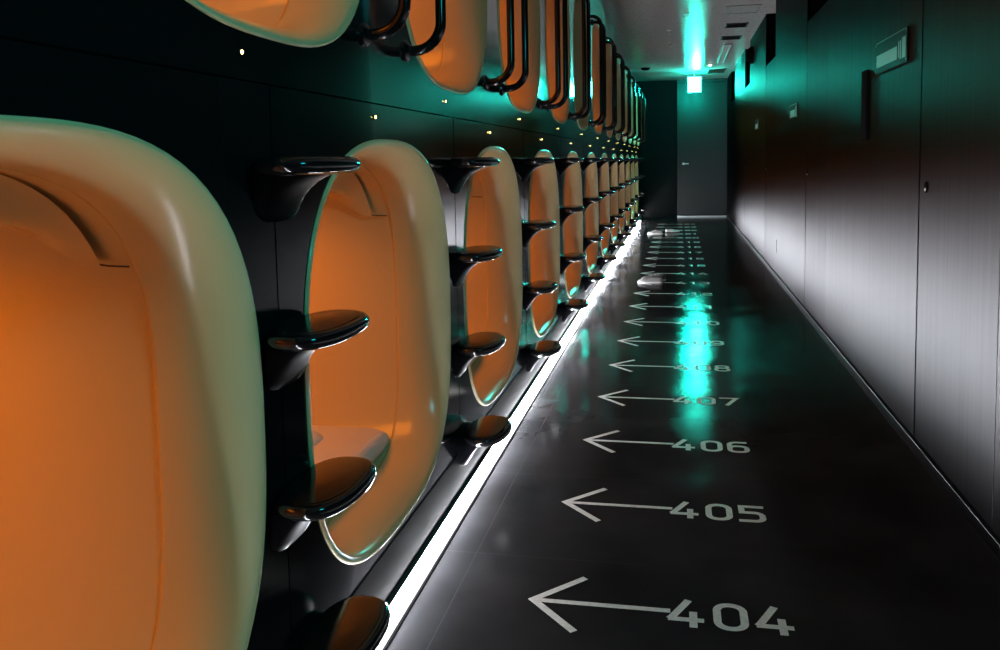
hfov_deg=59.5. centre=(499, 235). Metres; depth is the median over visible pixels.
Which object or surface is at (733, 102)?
door
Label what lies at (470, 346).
step
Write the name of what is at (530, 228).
step
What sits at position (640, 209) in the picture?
step
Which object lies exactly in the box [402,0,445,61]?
grab rail
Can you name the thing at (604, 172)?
capsule
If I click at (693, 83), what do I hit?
exit sign
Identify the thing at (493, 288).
capsule
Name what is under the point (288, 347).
step
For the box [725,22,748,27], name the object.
ceiling vent
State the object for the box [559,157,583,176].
step
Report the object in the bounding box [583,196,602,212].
step
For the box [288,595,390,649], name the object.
step
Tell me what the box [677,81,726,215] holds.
door
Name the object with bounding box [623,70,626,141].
capsule
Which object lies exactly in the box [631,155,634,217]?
capsule
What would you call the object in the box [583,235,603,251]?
step
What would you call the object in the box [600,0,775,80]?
ceiling
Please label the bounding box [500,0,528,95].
grab rail
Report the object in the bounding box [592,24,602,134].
capsule
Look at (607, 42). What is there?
grab rail
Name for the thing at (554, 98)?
grab rail
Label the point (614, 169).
capsule
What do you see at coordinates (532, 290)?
step
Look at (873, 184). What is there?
wall
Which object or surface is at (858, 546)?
floor
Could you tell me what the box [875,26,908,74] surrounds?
wall sign
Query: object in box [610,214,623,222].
step
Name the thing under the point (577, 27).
capsule
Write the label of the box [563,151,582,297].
capsule
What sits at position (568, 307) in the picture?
step
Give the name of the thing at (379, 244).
capsule
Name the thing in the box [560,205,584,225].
step
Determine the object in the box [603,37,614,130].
grab rail
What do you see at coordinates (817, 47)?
door
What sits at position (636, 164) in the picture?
capsule
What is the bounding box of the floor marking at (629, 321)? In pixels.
[623,318,718,325]
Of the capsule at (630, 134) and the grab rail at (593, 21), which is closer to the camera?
the grab rail at (593, 21)
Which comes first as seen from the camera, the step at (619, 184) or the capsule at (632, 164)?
the step at (619, 184)
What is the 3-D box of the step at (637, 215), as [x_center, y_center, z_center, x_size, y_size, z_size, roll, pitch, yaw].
[2.664,-0.366,16.683,0.190,0.144,0.324,0,5,12]
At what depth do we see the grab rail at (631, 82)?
15.53 m
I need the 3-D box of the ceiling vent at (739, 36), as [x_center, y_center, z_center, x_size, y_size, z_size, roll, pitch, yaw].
[3.281,-2.812,12.428,0.280,0.012,0.340,0,5,12]
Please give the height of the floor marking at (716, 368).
0.001 m
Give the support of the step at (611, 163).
attached to the wall at (216, 127)
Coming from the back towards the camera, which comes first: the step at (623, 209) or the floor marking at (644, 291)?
the step at (623, 209)
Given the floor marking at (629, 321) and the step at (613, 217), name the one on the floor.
the floor marking at (629, 321)
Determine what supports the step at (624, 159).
attached to the wall at (216, 127)
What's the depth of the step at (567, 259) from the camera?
6.24 m
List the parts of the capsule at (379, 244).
ceiling panel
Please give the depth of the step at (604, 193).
9.13 m
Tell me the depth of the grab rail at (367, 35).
2.33 m
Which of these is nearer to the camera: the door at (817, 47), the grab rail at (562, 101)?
the grab rail at (562, 101)
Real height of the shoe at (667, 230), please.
0.071 m
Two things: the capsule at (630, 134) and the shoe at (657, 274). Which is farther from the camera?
the capsule at (630, 134)
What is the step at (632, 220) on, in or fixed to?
attached to the wall at (216, 127)
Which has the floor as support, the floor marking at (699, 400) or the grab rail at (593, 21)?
the floor marking at (699, 400)
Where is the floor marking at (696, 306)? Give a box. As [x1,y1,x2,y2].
[631,303,711,308]
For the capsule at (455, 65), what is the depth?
3.78 m
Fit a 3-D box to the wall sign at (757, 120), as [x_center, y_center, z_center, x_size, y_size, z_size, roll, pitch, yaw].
[3.424,-1.481,11.667,0.009,0.130,0.500,0,5,12]
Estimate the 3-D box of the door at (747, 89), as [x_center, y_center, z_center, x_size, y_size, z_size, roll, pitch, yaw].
[3.811,-1.111,13.443,0.046,2.363,0.982,0,5,12]
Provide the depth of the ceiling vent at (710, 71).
17.24 m
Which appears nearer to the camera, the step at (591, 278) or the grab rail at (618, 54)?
the step at (591, 278)
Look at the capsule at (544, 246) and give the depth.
6.07 m
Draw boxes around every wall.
[0,0,640,649]
[641,78,727,216]
[727,0,999,538]
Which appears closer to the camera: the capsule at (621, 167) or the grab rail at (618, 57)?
the grab rail at (618, 57)
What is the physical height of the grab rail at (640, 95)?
1.053 m
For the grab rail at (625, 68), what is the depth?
12.94 m
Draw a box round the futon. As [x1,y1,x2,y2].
[312,425,388,463]
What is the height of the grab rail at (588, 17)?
1.053 m
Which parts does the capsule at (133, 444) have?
ceiling panel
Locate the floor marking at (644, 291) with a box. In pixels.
[635,291,711,295]
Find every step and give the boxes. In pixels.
[251,156,360,221]
[261,309,369,389]
[270,456,376,551]
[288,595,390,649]
[448,157,499,193]
[451,245,502,286]
[453,332,505,376]
[457,415,511,464]
[521,157,554,182]
[522,219,555,246]
[523,280,557,309]
[525,340,561,371]
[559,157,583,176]
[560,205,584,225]
[560,252,585,274]
[561,299,588,321]
[582,157,601,172]
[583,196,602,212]
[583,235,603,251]
[584,273,605,290]
[598,158,613,170]
[598,190,614,203]
[599,223,615,234]
[599,255,616,269]
[609,158,622,167]
[610,186,623,197]
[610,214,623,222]
[610,242,625,254]
[618,158,629,167]
[618,183,629,192]
[618,207,630,213]
[618,232,631,241]
[625,180,635,188]
[625,202,635,211]
[625,224,636,231]
[630,198,639,206]
[630,218,640,223]
[635,212,644,217]
[638,208,647,212]
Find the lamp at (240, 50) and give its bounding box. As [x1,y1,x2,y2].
[238,48,243,55]
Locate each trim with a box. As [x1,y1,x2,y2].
[0,35,637,150]
[677,215,725,216]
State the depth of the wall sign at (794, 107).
7.89 m
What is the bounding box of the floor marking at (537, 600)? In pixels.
[528,577,794,635]
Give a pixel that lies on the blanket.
(317, 437)
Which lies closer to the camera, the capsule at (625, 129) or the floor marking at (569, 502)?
the floor marking at (569, 502)
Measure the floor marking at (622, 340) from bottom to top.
0.001 m
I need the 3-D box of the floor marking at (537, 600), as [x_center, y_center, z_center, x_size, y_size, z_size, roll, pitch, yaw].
[0.451,1.079,2.529,0.752,0.001,0.331,0,5,12]
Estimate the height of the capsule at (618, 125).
1.160 m
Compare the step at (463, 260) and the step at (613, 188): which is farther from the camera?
the step at (613, 188)
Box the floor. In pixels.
[377,217,999,649]
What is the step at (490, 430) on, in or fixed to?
attached to the wall at (216, 127)
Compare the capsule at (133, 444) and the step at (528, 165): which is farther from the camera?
the step at (528, 165)
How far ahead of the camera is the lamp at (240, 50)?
1.69 m
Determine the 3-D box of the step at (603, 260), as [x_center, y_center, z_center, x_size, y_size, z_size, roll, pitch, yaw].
[1.155,0.290,9.322,0.190,0.144,0.324,0,5,12]
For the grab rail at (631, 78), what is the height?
1.053 m
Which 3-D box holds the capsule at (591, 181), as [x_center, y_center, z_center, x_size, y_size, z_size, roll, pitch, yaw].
[-0.126,-0.227,8.705,2.094,1.160,1.270,0,5,12]
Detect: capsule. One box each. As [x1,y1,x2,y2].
[0,115,265,649]
[185,0,358,47]
[304,139,450,564]
[407,0,486,93]
[464,146,522,405]
[497,0,540,113]
[529,149,559,336]
[545,0,570,123]
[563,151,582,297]
[573,0,588,129]
[585,152,598,273]
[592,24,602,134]
[600,153,609,255]
[606,40,612,137]
[611,154,617,242]
[615,58,620,139]
[619,154,624,231]
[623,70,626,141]
[625,155,629,224]
[628,85,631,143]
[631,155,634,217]
[635,155,637,212]
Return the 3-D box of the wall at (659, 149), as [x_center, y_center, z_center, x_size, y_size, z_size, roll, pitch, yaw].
[4.012,-1.907,19.194,2.150,2.990,0.100,0,5,12]
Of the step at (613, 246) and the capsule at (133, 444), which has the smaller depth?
the capsule at (133, 444)
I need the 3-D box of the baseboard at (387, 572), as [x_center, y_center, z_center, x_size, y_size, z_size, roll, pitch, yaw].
[0.876,0.478,8.393,0.004,0.190,22.650,0,5,12]
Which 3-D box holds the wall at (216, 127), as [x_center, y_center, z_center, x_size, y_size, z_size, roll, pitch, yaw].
[0.833,-0.917,8.278,0.031,2.990,22.650,0,5,12]
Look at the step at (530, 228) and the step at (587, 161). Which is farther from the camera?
the step at (587, 161)
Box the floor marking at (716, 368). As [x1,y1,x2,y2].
[610,360,729,371]
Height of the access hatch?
0.008 m
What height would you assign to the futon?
0.100 m
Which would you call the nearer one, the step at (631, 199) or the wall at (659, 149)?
the step at (631, 199)
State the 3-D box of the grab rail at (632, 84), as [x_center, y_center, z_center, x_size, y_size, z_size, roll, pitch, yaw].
[2.479,-2.243,15.905,0.134,1.053,0.068,0,5,12]
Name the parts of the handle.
edge plate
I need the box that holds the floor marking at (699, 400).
[597,390,738,405]
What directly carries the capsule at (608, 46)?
attached to the wall at (216, 127)
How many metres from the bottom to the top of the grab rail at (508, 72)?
1.053 m
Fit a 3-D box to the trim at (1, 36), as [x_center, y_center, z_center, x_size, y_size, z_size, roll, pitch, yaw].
[0.848,-0.889,8.277,0.003,0.004,22.650,0,5,12]
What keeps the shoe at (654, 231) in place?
on the floor
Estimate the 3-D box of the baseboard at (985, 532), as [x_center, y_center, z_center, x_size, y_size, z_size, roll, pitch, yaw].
[2.676,0.545,8.030,0.018,0.050,22.650,0,5,12]
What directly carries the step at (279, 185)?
attached to the wall at (216, 127)
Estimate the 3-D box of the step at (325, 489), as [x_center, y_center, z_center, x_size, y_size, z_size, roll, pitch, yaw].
[-0.381,0.600,1.915,0.190,0.144,0.324,0,5,12]
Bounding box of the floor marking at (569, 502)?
[562,488,765,521]
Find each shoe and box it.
[638,276,662,283]
[642,273,665,280]
[647,230,662,233]
[665,228,679,232]
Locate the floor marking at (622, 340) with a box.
[617,336,723,345]
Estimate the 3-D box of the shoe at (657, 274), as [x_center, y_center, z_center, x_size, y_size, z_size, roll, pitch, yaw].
[1.647,0.440,9.370,0.260,0.071,0.106,1,5,18]
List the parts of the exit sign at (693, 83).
panel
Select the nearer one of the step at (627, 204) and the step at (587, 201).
the step at (587, 201)
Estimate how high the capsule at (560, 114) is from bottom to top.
1.160 m
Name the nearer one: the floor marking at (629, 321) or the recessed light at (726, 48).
the floor marking at (629, 321)
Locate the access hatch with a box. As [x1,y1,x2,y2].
[725,4,761,13]
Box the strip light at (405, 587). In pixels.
[376,220,641,649]
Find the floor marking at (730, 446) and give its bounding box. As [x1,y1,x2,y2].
[583,430,749,452]
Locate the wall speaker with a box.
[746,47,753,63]
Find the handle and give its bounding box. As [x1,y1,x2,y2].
[858,70,869,140]
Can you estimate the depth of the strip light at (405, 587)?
3.31 m
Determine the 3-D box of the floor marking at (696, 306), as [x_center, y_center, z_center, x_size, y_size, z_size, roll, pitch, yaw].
[1.489,0.620,7.686,0.713,0.001,0.331,0,5,12]
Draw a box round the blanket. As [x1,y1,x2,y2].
[312,430,322,445]
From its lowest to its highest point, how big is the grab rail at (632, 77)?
1.053 m
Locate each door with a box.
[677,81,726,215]
[731,100,734,221]
[744,84,749,239]
[765,56,775,269]
[805,0,828,328]
[914,0,999,528]
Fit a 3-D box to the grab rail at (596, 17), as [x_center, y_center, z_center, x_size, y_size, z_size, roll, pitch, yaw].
[0.897,-1.556,8.192,0.134,1.053,0.068,0,5,12]
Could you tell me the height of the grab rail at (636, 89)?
1.053 m
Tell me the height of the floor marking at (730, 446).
0.001 m
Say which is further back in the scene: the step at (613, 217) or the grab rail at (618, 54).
the grab rail at (618, 54)
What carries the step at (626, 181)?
attached to the wall at (216, 127)
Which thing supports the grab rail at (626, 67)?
attached to the wall at (216, 127)
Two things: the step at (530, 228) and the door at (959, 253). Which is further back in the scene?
the step at (530, 228)
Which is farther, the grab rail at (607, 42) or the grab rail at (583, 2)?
the grab rail at (607, 42)
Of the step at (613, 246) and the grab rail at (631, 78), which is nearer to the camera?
the step at (613, 246)
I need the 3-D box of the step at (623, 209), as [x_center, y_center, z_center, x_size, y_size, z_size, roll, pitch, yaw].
[1.732,-0.318,12.220,0.190,0.144,0.324,0,5,12]
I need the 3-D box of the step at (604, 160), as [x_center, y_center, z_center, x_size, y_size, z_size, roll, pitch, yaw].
[1.105,-0.750,9.198,0.190,0.144,0.324,0,5,12]
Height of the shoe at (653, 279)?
0.071 m
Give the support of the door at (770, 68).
in the wall at (873, 184)
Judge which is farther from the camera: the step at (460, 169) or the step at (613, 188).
the step at (613, 188)
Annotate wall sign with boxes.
[755,119,758,129]
[790,102,797,119]
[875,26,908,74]
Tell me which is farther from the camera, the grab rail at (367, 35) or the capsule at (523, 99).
the capsule at (523, 99)
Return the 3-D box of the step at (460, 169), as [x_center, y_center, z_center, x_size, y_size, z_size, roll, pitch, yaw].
[-0.102,-0.225,3.309,0.190,0.144,0.324,0,5,12]
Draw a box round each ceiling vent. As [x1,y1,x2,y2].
[707,68,726,73]
[720,35,741,39]
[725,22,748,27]
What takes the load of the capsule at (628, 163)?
attached to the wall at (216, 127)
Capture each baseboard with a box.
[351,215,641,601]
[726,215,999,560]
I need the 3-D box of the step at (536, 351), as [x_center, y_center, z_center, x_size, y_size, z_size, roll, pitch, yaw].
[0.249,0.683,4.905,0.190,0.144,0.324,0,5,12]
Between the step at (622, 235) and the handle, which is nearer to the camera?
the handle
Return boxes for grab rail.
[360,0,410,47]
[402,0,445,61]
[484,0,514,89]
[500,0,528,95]
[538,0,560,108]
[547,0,567,111]
[569,0,586,118]
[575,0,590,120]
[589,15,602,125]
[592,19,606,127]
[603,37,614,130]
[605,41,616,131]
[613,53,622,134]
[615,56,624,134]
[621,65,629,136]
[622,68,630,137]
[626,74,634,138]
[628,78,635,139]
[631,82,638,140]
[632,84,639,140]
[636,89,642,141]
[639,95,645,143]
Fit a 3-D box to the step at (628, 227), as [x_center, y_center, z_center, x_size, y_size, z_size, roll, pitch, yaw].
[2.061,-0.104,13.739,0.190,0.144,0.324,0,5,12]
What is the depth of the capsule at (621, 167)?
13.43 m
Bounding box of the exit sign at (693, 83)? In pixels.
[687,71,700,92]
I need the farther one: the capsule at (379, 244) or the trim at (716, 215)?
the trim at (716, 215)
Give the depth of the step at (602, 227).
9.18 m
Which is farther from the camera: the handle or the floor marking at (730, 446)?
the handle
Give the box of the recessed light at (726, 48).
[717,43,731,63]
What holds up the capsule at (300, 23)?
attached to the wall at (216, 127)

